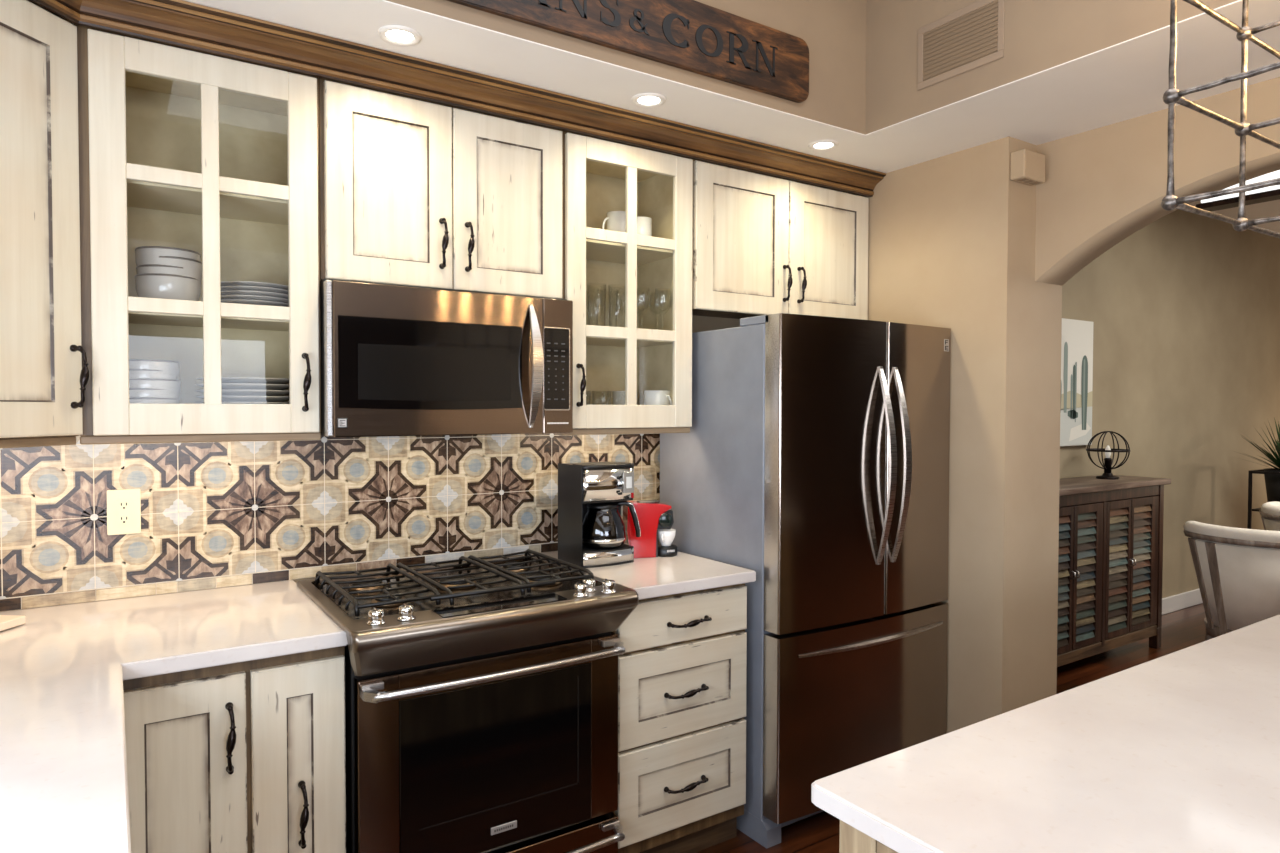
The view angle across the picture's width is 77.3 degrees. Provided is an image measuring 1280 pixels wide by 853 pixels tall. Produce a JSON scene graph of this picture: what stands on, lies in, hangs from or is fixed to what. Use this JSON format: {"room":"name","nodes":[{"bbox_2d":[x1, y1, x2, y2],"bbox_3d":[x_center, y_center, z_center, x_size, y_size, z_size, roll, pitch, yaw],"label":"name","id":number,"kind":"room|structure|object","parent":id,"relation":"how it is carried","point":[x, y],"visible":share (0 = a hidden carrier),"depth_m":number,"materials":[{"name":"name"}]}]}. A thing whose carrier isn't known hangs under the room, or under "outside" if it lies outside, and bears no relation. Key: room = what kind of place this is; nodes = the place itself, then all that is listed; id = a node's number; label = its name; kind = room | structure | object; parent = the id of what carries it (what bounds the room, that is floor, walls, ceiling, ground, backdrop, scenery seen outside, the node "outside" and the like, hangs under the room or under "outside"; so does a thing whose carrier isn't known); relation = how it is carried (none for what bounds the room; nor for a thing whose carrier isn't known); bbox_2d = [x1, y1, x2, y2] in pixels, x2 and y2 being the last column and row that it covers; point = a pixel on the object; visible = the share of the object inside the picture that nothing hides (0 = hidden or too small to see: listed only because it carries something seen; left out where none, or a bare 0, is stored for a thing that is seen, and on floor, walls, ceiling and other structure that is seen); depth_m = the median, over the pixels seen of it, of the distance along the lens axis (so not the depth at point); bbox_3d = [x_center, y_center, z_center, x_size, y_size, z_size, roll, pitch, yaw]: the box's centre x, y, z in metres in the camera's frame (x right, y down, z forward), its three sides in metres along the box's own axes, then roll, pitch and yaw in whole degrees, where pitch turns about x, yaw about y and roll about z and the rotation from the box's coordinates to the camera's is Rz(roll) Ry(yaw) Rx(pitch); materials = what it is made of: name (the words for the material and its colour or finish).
{"room":"kitchen","nodes":[
{"label":"kitchen","id":0,"kind":"room"},
{"bbox_2d":[386,0,865,133],"bbox_3d":[-0.132,-1.408,2.288,2.260,0.722,0.030,-1,2,-33],"label":"wall","id":1,"kind":"structure","parent":0,"point":[833,31],"depth_m":2.71,"materials":[{"name":"paint"}]},
{"bbox_2d":[31,0,885,196],"bbox_3d":[-0.203,-1.005,2.421,3.119,0.081,0.385,-1,2,-33],"label":"crown molding","id":2,"kind":"structure","parent":1,"relation":"attached to","point":[180,23],"depth_m":2.33,"materials":[{"name":"brown wood"}]},
{"bbox_2d":[447,0,808,102],"bbox_3d":[-0.236,-1.192,2.191,1.935,0.211,0.024,-1,2,-33],"label":"wall sign","id":3,"kind":"object","parent":1,"relation":"attached to","point":[694,36],"visible":1,"depth_m":2.42,"materials":[{"name":"brown wood"}]},
{"bbox_2d":[1,209,1279,611],"bbox_3d":[2.337,-0.249,4.869,10.900,3.250,0.150,-1,2,-33],"label":"wall","id":4,"kind":"structure","parent":0,"point":[1184,310],"depth_m":5.93,"materials":[{"name":"paint"}]},
{"bbox_2d":[0,0,89,448],"bbox_3d":[-1.613,-0.458,1.795,0.622,1.009,0.602,-1,2,-33],"label":"upper cabinet","id":5,"kind":"object","parent":4,"relation":"attached to","point":[43,379],"visible":1,"depth_m":1.82,"materials":[{"name":"beige wood"}]},
{"bbox_2d":[74,23,320,444],"bbox_3d":[-1.199,-0.466,2.193,0.555,1.009,0.397,-1,2,-33],"label":"upper cabinet","id":6,"kind":"object","parent":4,"relation":"attached to","point":[216,157],"visible":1,"depth_m":2.16,"materials":[{"name":"beige wood"}]},
{"bbox_2d":[129,397,179,403],"bbox_3d":[-1.321,-0.039,2.133,0.165,0.076,0.165,-1,2,-33],"label":"bowl","id":7,"kind":"object","parent":6,"relation":"on","point":[136,400],"visible":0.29,"depth_m":2.08,"materials":[{"name":"grey ceramic"}]},
{"bbox_2d":[129,388,179,400],"bbox_3d":[-1.319,-0.063,2.134,0.164,0.076,0.164,-1,2,-33],"label":"bowl","id":8,"kind":"object","parent":7,"relation":"on","point":[133,392],"visible":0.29,"depth_m":2.07,"materials":[{"name":"grey ceramic"}]},
{"bbox_2d":[129,378,181,392],"bbox_3d":[-1.317,-0.088,2.135,0.165,0.076,0.165,-1,2,-33],"label":"bowl","id":9,"kind":"object","parent":8,"relation":"on","point":[169,385],"visible":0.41,"depth_m":2.08,"materials":[{"name":"grey ceramic"}]},
{"bbox_2d":[129,369,178,380],"bbox_3d":[-1.321,-0.112,2.132,0.164,0.076,0.164,-1,2,-33],"label":"bowl","id":10,"kind":"object","parent":9,"relation":"on","point":[133,373],"visible":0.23,"depth_m":2.07,"materials":[{"name":"grey ceramic"}]},
{"bbox_2d":[129,359,179,374],"bbox_3d":[-1.319,-0.137,2.132,0.165,0.076,0.165,-1,2,-33],"label":"bowl","id":11,"kind":"object","parent":10,"relation":"on","point":[172,367],"visible":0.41,"depth_m":2.08,"materials":[{"name":"grey ceramic"}]},
{"bbox_2d":[135,273,200,300],"bbox_3d":[-1.271,-0.354,2.159,0.155,0.093,0.155,-1,2,-33],"label":"bowl","id":12,"kind":"object","parent":6,"relation":"on","point":[148,285],"visible":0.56,"depth_m":2.10,"materials":[{"name":"grey ceramic"}]},
{"bbox_2d":[136,264,201,285],"bbox_3d":[-1.268,-0.377,2.160,0.154,0.093,0.154,-1,2,-33],"label":"bowl","id":13,"kind":"object","parent":12,"relation":"on","point":[147,268],"visible":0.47,"depth_m":2.09,"materials":[{"name":"grey ceramic"}]},
{"bbox_2d":[149,256,201,279],"bbox_3d":[-1.266,-0.401,2.161,0.155,0.093,0.155,-1,2,-33],"label":"bowl","id":14,"kind":"object","parent":13,"relation":"on","point":[193,267],"visible":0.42,"depth_m":2.12,"materials":[{"name":"grey ceramic"}]},
{"bbox_2d":[135,246,200,265],"bbox_3d":[-1.270,-0.424,2.158,0.154,0.093,0.154,-1,2,-33],"label":"bowl","id":15,"kind":"object","parent":14,"relation":"on","point":[144,255],"visible":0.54,"depth_m":2.09,"materials":[{"name":"grey ceramic"}]},
{"bbox_2d":[127,179,287,224],"bbox_3d":[-1.222,-0.627,2.225,0.517,0.018,0.286,-1,2,-33],"label":"shelf","id":16,"kind":"object","parent":6,"relation":"attached to","point":[144,198],"depth_m":2.24,"materials":[{"name":"paint"}]},
{"bbox_2d":[128,311,288,330],"bbox_3d":[-1.222,-0.299,2.232,0.517,0.018,0.286,-1,2,-33],"label":"shelf","id":17,"kind":"object","parent":6,"relation":"attached to","point":[146,321],"depth_m":2.26,"materials":[{"name":"paint"}]},
{"bbox_3d":[-1.095,-0.316,2.276,0.219,0.012,0.216,-1,2,-33],"label":"plate","id":18,"kind":"object","parent":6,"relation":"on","visible":0},
{"bbox_3d":[-1.092,-0.328,2.278,0.219,0.012,0.216,-1,2,-33],"label":"plate","id":19,"kind":"object","parent":18,"relation":"on","visible":0},
{"bbox_2d":[221,299,288,306],"bbox_3d":[-1.093,-0.341,2.277,0.219,0.012,0.216,-1,2,-33],"label":"plate","id":20,"kind":"object","parent":19,"relation":"on","point":[238,301],"visible":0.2,"depth_m":2.20,"materials":[{"name":"grey ceramic"}]},
{"bbox_2d":[221,295,288,303],"bbox_3d":[-1.095,-0.353,2.275,0.219,0.012,0.216,-1,2,-33],"label":"plate","id":21,"kind":"object","parent":20,"relation":"on","point":[223,297],"visible":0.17,"depth_m":2.20,"materials":[{"name":"grey ceramic"}]},
{"bbox_2d":[221,290,288,298],"bbox_3d":[-1.092,-0.366,2.277,0.219,0.012,0.216,-1,2,-33],"label":"plate","id":22,"kind":"object","parent":21,"relation":"on","point":[228,292],"visible":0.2,"depth_m":2.20,"materials":[{"name":"grey ceramic"}]},
{"bbox_2d":[220,286,288,294],"bbox_3d":[-1.093,-0.378,2.276,0.219,0.012,0.216,-1,2,-33],"label":"plate","id":23,"kind":"object","parent":22,"relation":"on","point":[222,288],"visible":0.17,"depth_m":2.20,"materials":[{"name":"grey ceramic"}]},
{"bbox_2d":[220,281,287,289],"bbox_3d":[-1.095,-0.391,2.275,0.219,0.012,0.216,-1,2,-33],"label":"plate","id":24,"kind":"object","parent":23,"relation":"on","point":[223,283],"visible":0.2,"depth_m":2.20,"materials":[{"name":"grey ceramic"}]},
{"bbox_3d":[-1.108,-0.011,2.275,0.276,0.016,0.276,-1,2,-33],"label":"plate","id":25,"kind":"object","parent":6,"relation":"on","visible":0},
{"bbox_3d":[-1.105,-0.028,2.277,0.276,0.016,0.276,-1,2,-33],"label":"plate","id":26,"kind":"object","parent":25,"relation":"on","visible":0},
{"bbox_3d":[-1.107,-0.044,2.275,0.276,0.016,0.276,-1,2,-33],"label":"plate","id":27,"kind":"object","parent":26,"relation":"on","visible":0},
{"bbox_2d":[194,402,288,403],"bbox_3d":[-1.108,-0.061,2.274,0.276,0.016,0.276,-1,2,-33],"label":"plate","id":28,"kind":"object","parent":27,"relation":"on","point":[194,402],"visible":0.2,"depth_m":2.16,"materials":[{"name":"beige ceramic"}]},
{"bbox_2d":[196,396,288,401],"bbox_3d":[-1.105,-0.077,2.276,0.276,0.016,0.276,-1,2,-33],"label":"plate","id":29,"kind":"object","parent":28,"relation":"on","point":[224,398],"visible":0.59,"depth_m":2.18,"materials":[{"name":"beige ceramic"}]},
{"bbox_2d":[195,390,288,395],"bbox_3d":[-1.107,-0.094,2.274,0.276,0.016,0.276,-1,2,-33],"label":"plate","id":30,"kind":"object","parent":29,"relation":"on","point":[224,392],"visible":0.56,"depth_m":2.18,"materials":[{"name":"beige ceramic"}]},
{"bbox_2d":[194,383,288,389],"bbox_3d":[-1.108,-0.110,2.273,0.276,0.016,0.276,-1,2,-33],"label":"plate","id":31,"kind":"object","parent":30,"relation":"on","point":[224,386],"visible":0.64,"depth_m":2.18,"materials":[{"name":"beige ceramic"}]},
{"bbox_2d":[196,377,288,383],"bbox_3d":[-1.105,-0.127,2.275,0.276,0.016,0.276,-1,2,-33],"label":"plate","id":32,"kind":"object","parent":31,"relation":"on","point":[251,380],"visible":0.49,"depth_m":2.18,"materials":[{"name":"beige ceramic"}]},
{"bbox_2d":[0,433,659,611],"bbox_3d":[-0.959,0.245,2.603,2.589,0.470,0.007,-1,2,-33],"label":"tile backsplash","id":33,"kind":"structure","parent":4,"relation":"attached to","point":[214,514],"depth_m":2.48,"materials":[{"name":"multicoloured tile"}]},
{"bbox_2d":[107,489,140,534],"bbox_3d":[-1.459,0.241,2.264,0.080,0.126,0.007,-1,2,-33],"label":"wall outlet","id":34,"kind":"object","parent":33,"relation":"attached to","point":[123,506],"visible":1,"depth_m":2.26,"materials":[{"name":"beige plastic"}]},
{"bbox_2d":[117,499,130,524],"bbox_3d":[-1.458,0.241,2.262,0.034,0.072,0.002,-1,2,-33],"label":"socket","id":35,"kind":"object","parent":34,"relation":"attached to","point":[123,505],"depth_m":2.26,"materials":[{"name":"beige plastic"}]},
{"bbox_2d":[319,77,561,298],"bbox_3d":[-0.649,-0.698,2.551,0.760,0.560,0.397,-1,2,-33],"label":"upper cabinet","id":36,"kind":"object","parent":4,"relation":"attached to","point":[413,191],"visible":0.98,"depth_m":2.39,"materials":[{"name":"beige wood"}]},
{"bbox_2d":[320,278,572,436],"bbox_3d":[-0.631,-0.197,2.535,0.763,0.438,0.461,-1,2,-33],"label":"microwave","id":37,"kind":"object","parent":36,"relation":"attached to","point":[397,360],"visible":0.98,"depth_m":2.36,"materials":[{"name":"silver metal"}]},
{"bbox_2d":[560,130,692,434],"bbox_3d":[-0.110,-0.481,2.913,0.534,1.009,0.397,-1,2,-33],"label":"upper cabinet","id":38,"kind":"object","parent":4,"relation":"attached to","point":[645,350],"visible":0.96,"depth_m":2.90,"materials":[{"name":"beige wood"}]},
{"bbox_2d":[587,283,605,325],"bbox_3d":[-0.154,-0.415,2.849,0.068,0.178,0.068,-1,2,-33],"label":"drinking glass","id":39,"kind":"object","parent":38,"relation":"on","point":[590,283],"visible":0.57,"depth_m":2.85,"materials":[{"name":"clear glass"}]},
{"bbox_2d":[600,290,617,325],"bbox_3d":[-0.116,-0.418,2.982,0.068,0.178,0.068,-1,2,-33],"label":"drinking glass","id":40,"kind":"object","parent":38,"relation":"on","point":[600,290],"visible":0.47,"depth_m":2.98,"materials":[{"name":"clear glass"}]},
{"bbox_2d":[608,285,610,319],"bbox_3d":[-0.081,-0.416,2.874,0.068,0.178,0.068,-1,2,-33],"label":"drinking glass","id":41,"kind":"object","parent":38,"relation":"on","point":[608,285],"visible":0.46,"depth_m":2.88,"materials":[{"name":"clear glass"}]},
{"bbox_2d":[602,211,625,232],"bbox_3d":[-0.081,-0.720,2.946,0.088,0.128,0.098,1,1,22],"label":"mug","id":42,"kind":"object","parent":38,"relation":"on","point":[616,220],"visible":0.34,"depth_m":2.91,"materials":[{"name":"white ceramic"}]},
{"bbox_2d":[606,391,624,404],"bbox_3d":[-0.062,-0.076,3.015,0.105,0.115,0.094,-1,2,-33],"label":"mug","id":43,"kind":"object","parent":38,"relation":"on","point":[618,396],"visible":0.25,"depth_m":2.98,"materials":[{"name":"white ceramic"}]},
{"bbox_2d":[586,239,672,265],"bbox_3d":[-0.133,-0.646,2.945,0.496,0.018,0.286,-1,2,-33],"label":"shelf","id":44,"kind":"object","parent":38,"relation":"attached to","point":[598,253],"depth_m":2.99,"materials":[{"name":"paint"}]},
{"bbox_2d":[586,337,672,347],"bbox_3d":[-0.134,-0.319,2.953,0.496,0.018,0.286,-1,2,-33],"label":"shelf","id":45,"kind":"object","parent":38,"relation":"attached to","point":[591,342],"depth_m":3.00,"materials":[{"name":"paint"}]},
{"bbox_2d":[637,217,651,235],"bbox_3d":[-0.001,-0.719,3.019,0.090,0.124,0.090,-1,2,-33],"label":"mug","id":46,"kind":"object","parent":38,"relation":"on","point":[644,224],"visible":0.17,"depth_m":2.98,"materials":[{"name":"white ceramic"}]},
{"bbox_2d":[644,390,671,404],"bbox_3d":[0.067,-0.078,3.050,0.106,0.118,0.103,0,1,-1],"label":"mug","id":47,"kind":"object","parent":38,"relation":"on","point":[651,397],"visible":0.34,"depth_m":3.00,"materials":[{"name":"white ceramic"}]},
{"bbox_2d":[691,158,868,319],"bbox_3d":[0.509,-0.718,3.317,0.947,0.552,0.397,-1,2,-33],"label":"upper cabinet","id":48,"kind":"object","parent":4,"relation":"attached to","point":[763,244],"visible":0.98,"depth_m":3.15,"materials":[{"name":"beige wood"}]},
{"bbox_2d":[1060,318,1092,445],"bbox_3d":[2.638,-0.273,4.980,0.626,0.790,0.033,-1,2,-33],"label":"print","id":49,"kind":"object","parent":4,"relation":"attached to","point":[1077,335],"visible":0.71,"depth_m":5.03,"materials":[{"name":"beige paper"}]},
{"bbox_2d":[1162,588,1202,614],"bbox_3d":[3.962,1.298,5.907,6.880,0.115,0.017,-1,2,-33],"label":"baseboard","id":50,"kind":"structure","parent":4,"relation":"attached to","point":[1180,601],"depth_m":5.93,"materials":[{"name":"white"}]},
{"bbox_2d":[30,0,1279,172],"bbox_3d":[1.465,-0.989,-0.016,3.770,0.003,7.000,-1,2,-33],"label":"ceiling","id":51,"kind":"structure","parent":0,"point":[1129,79],"depth_m":2.42,"materials":[{"name":"paint"}]},
{"bbox_2d":[378,25,421,45],"bbox_3d":[-0.639,-1.038,2.130,0.112,0.007,0.112,-1,2,-33],"label":"recessed light","id":52,"kind":"object","parent":51,"relation":"in","point":[398,35],"visible":1,"depth_m":2.13,"materials":[{"name":"white"}]},
{"bbox_2d":[631,93,665,106],"bbox_3d":[0.028,-1.047,2.572,0.112,0.007,0.112,-1,2,-33],"label":"recessed light","id":53,"kind":"object","parent":51,"relation":"in","point":[642,99],"visible":1,"depth_m":2.56,"materials":[{"name":"white"}]},
{"bbox_2d":[808,140,838,150],"bbox_3d":[0.690,-1.056,3.009,0.112,0.007,0.112,-1,2,-33],"label":"recessed light","id":54,"kind":"object","parent":51,"relation":"in","point":[820,145],"visible":1,"depth_m":3.00,"materials":[{"name":"white"}]},
{"bbox_2d":[695,603,1205,852],"bbox_3d":[4.141,1.497,1.998,11.100,0.100,7.300,-1,2,-33],"label":"floor","id":55,"kind":"structure","parent":0,"point":[1181,629],"depth_m":4.52,"materials":[{"name":"brown wood"}]},
{"bbox_2d":[123,646,345,852],"bbox_3d":[-1.103,0.982,2.108,0.498,0.904,0.701,-1,2,-33],"label":"base cabinet","id":56,"kind":"object","parent":55,"relation":"on","point":[246,756],"visible":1,"depth_m":1.85,"materials":[{"name":"beige wood"}]},
{"bbox_2d":[297,549,638,852],"bbox_3d":[-0.541,0.932,2.413,0.805,0.991,0.756,-1,2,-33],"label":"gas range","id":57,"kind":"object","parent":55,"relation":"on","point":[481,696],"visible":1,"depth_m":2.16,"materials":[{"name":"silver"}]},
{"bbox_2d":[297,556,633,635],"bbox_3d":[-0.530,0.479,2.388,0.805,0.012,0.680,-1,2,-33],"label":"cooktop","id":58,"kind":"object","parent":57,"relation":"in","point":[427,613],"depth_m":2.24,"materials":[{"name":"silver metal"}]},
{"bbox_2d":[612,583,746,852],"bbox_3d":[-0.020,0.967,2.825,0.525,0.904,0.701,-1,2,-33],"label":"base cabinet","id":59,"kind":"object","parent":55,"relation":"on","point":[682,669],"visible":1,"depth_m":2.56,"materials":[{"name":"beige wood"}]},
{"bbox_2d":[523,551,755,599],"bbox_3d":[-0.024,0.496,2.817,0.529,0.036,0.692,-1,2,-33],"label":"countertop","id":60,"kind":"structure","parent":59,"relation":"on","point":[652,577],"depth_m":2.63,"materials":[{"name":"white stone"}]},
{"bbox_2d":[558,462,640,567],"bbox_3d":[-0.134,0.303,2.839,0.245,0.349,0.209,-1,2,-33],"label":"coffee maker","id":61,"kind":"object","parent":60,"relation":"on","point":[591,495],"visible":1,"depth_m":2.76,"materials":[{"name":"black plastic"}]},
{"bbox_2d":[623,500,676,557],"bbox_3d":[0.041,0.373,2.944,0.200,0.204,0.089,0,1,-15],"label":"coffee machine","id":62,"kind":"object","parent":60,"relation":"on","point":[653,515],"visible":0.95,"depth_m":2.90,"materials":[{"name":"red plastic"}]},
{"bbox_2d":[657,529,675,545],"bbox_3d":[0.094,0.411,2.960,0.077,0.058,0.072,-1,2,-33],"label":"espresso cup","id":63,"kind":"object","parent":62,"relation":"on","point":[666,537],"visible":0.92,"depth_m":2.94,"materials":[{"name":"white ceramic"}]},
{"bbox_2d":[660,313,950,848],"bbox_3d":[0.666,0.515,3.136,0.903,1.795,0.776,-1,2,-33],"label":"refrigerator","id":64,"kind":"object","parent":55,"relation":"on","point":[813,460],"visible":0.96,"depth_m":2.80,"materials":[{"name":"metal"}]},
{"bbox_2d":[839,820,897,852],"bbox_3d":[1.353,1.005,1.216,1.842,0.908,1.095,-1,2,-33],"label":"base cabinet","id":65,"kind":"object","parent":55,"relation":"on","point":[852,840],"visible":0.04,"depth_m":1.13,"materials":[{"name":"beige wood"}]},
{"bbox_2d":[811,614,1279,852],"bbox_3d":[1.387,0.535,1.187,1.927,0.032,1.228,-1,2,-33],"label":"countertop","id":66,"kind":"structure","parent":65,"relation":"on","point":[1178,751],"depth_m":1.19,"materials":[{"name":"white stone"}]},
{"bbox_2d":[1057,475,1170,666],"bbox_3d":[2.567,0.854,4.725,1.500,1.052,0.383,-1,2,-33],"label":"sideboard","id":67,"kind":"object","parent":55,"relation":"on","point":[1110,550],"visible":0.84,"depth_m":4.62,"materials":[{"name":"brown wood"}]},
{"bbox_2d":[1086,431,1130,478],"bbox_3d":[2.897,0.175,4.956,0.238,0.295,0.238,-1,2,-33],"label":"lamp","id":68,"kind":"object","parent":67,"relation":"on","point":[1107,464],"visible":1,"depth_m":4.94,"materials":[{"name":"black metal"}]},
{"bbox_2d":[1183,521,1279,640],"bbox_3d":[3.106,0.942,3.961,0.688,0.916,0.566,0,1,0],"label":"barrel chair","id":69,"kind":"object","parent":55,"relation":"on","point":[1237,570],"visible":0.81,"depth_m":3.86,"materials":[{"name":"beige fabric"}]},
{"bbox_2d":[1184,521,1279,542],"bbox_3d":[3.107,0.520,3.897,0.670,0.071,0.440,0,1,0],"label":"chair backrest","id":70,"kind":"object","parent":69,"relation":"on","point":[1198,531],"depth_m":3.85,"materials":[{"name":"beige fabric"}]},
{"bbox_2d":[1247,469,1279,528],"bbox_3d":[4.873,0.845,6.006,0.400,1.020,0.400,-1,2,-33],"label":"plant stand","id":71,"kind":"object","parent":55,"relation":"on","point":[1260,471],"visible":0.23,"depth_m":6.04,"materials":[{"name":"black metal"}]},
{"bbox_2d":[1231,418,1279,501],"bbox_3d":[4.920,0.276,5.933,0.734,0.700,0.768,-1,2,-33],"label":"potted plant","id":72,"kind":"object","parent":71,"relation":"on","point":[1272,482],"visible":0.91,"depth_m":6.00,"materials":[{"name":"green plant"}]},
{"bbox_2d":[1259,501,1279,530],"bbox_3d":[3.989,0.928,4.642,0.566,0.916,0.688,-1,2,-33],"label":"barrel chair","id":73,"kind":"object","parent":55,"relation":"on","point":[1269,512],"visible":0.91,"depth_m":4.73,"materials":[{"name":"beige fabric"}]},
{"bbox_2d":[1261,501,1279,515],"bbox_3d":[3.945,0.505,4.602,0.440,0.071,0.670,-1,2,-33],"label":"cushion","id":74,"kind":"object","parent":73,"relation":"on","point":[1272,508],"depth_m":4.74,"materials":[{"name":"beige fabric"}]},
{"bbox_3d":[-0.888,1.013,0.784,0.681,0.904,1.850,-1,2,-33],"label":"base cabinet","id":75,"kind":"object","parent":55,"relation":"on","visible":0},
{"bbox_2d":[0,580,347,852],"bbox_3d":[-0.863,0.533,1.148,1.137,0.036,2.548,-1,2,-33],"label":"countertop","id":76,"kind":"structure","parent":75,"relation":"on","point":[64,780],"depth_m":1.64,"materials":[{"name":"white stone"}]},
{"bbox_2d":[0,615,25,630],"bbox_3d":[-1.652,0.486,1.833,0.220,0.024,0.340,0,1,5],"label":"cutting board","id":77,"kind":"object","parent":76,"relation":"on","point":[6,621],"visible":1,"depth_m":1.96,"materials":[{"name":"beige wood"}]},
{"bbox_2d":[866,136,1061,733],"bbox_3d":[1.221,0.169,3.456,0.370,2.475,0.990,-1,2,-33],"label":"wall pier","id":78,"kind":"object","parent":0,"point":[951,237],"visible":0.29,"depth_m":3.05,"materials":[{"name":"paint"}]},
{"bbox_2d":[1010,149,1044,185],"bbox_3d":[1.420,-0.947,2.931,0.137,0.104,0.057,-1,2,-33],"label":"door chime","id":79,"kind":"object","parent":78,"relation":"attached to","point":[1027,167],"visible":1,"depth_m":2.90,"materials":[{"name":"paint"}]},
{"bbox_2d":[865,0,1237,134],"bbox_3d":[1.622,-1.391,1.713,0.030,0.722,2.925,-1,2,-33],"label":"wall","id":80,"kind":"structure","parent":0,"point":[1040,35],"depth_m":2.45,"materials":[{"name":"paint"}]},
{"bbox_2d":[918,0,1003,89],"bbox_3d":[1.028,-1.239,2.582,0.004,0.206,0.313,-1,2,-33],"label":"air vent","id":81,"kind":"object","parent":80,"relation":"in","point":[968,38],"visible":1,"depth_m":2.58,"materials":[{"name":"brown"}]},
{"bbox_2d":[1035,77,1279,285],"bbox_3d":[2.046,-0.786,2.354,0.190,0.510,1.720,-1,2,-33],"label":"wall","id":82,"kind":"structure","parent":0,"point":[1103,185],"depth_m":2.75,"materials":[{"name":"paint"}]},
{"bbox_2d":[1188,199,1279,232],"bbox_3d":[5.920,-1.534,2.981,6.980,0.020,7.100,-1,2,-33],"label":"ceiling","id":83,"kind":"structure","parent":0,"point":[1270,208],"depth_m":5.97,"materials":[{"name":"paint"}]},
{"bbox_2d":[1196,193,1238,211],"label":"linear pendant","id":84,"kind":"object","parent":83,"relation":"hanging from","point":[1230,200],"depth_m":4.36,"materials":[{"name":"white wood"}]},
{"bbox_2d":[1245,170,1279,184],"label":"linear pendant","id":85,"kind":"object","parent":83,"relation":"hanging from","point":[1276,174],"depth_m":4.18,"materials":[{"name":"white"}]},
{"bbox_2d":[1245,185,1279,204],"label":"linear pendant","id":86,"kind":"object","parent":83,"relation":"hanging from","point":[1266,194],"depth_m":4.20,"materials":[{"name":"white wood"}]},
{"bbox_3d":[0.676,-1.749,1.060,2.360,0.020,2.995,-1,2,-33],"label":"ceiling","id":87,"kind":"structure","parent":0,"visible":0},
{"bbox_2d":[1161,0,1279,237],"bbox_3d":[1.370,-1.044,1.414,1.097,1.402,0.334,-1,2,-33],"label":"lantern chandelier","id":88,"kind":"object","parent":87,"relation":"hanging from","point":[1173,95],"visible":1,"depth_m":1.32,"materials":[{"name":"metal"}]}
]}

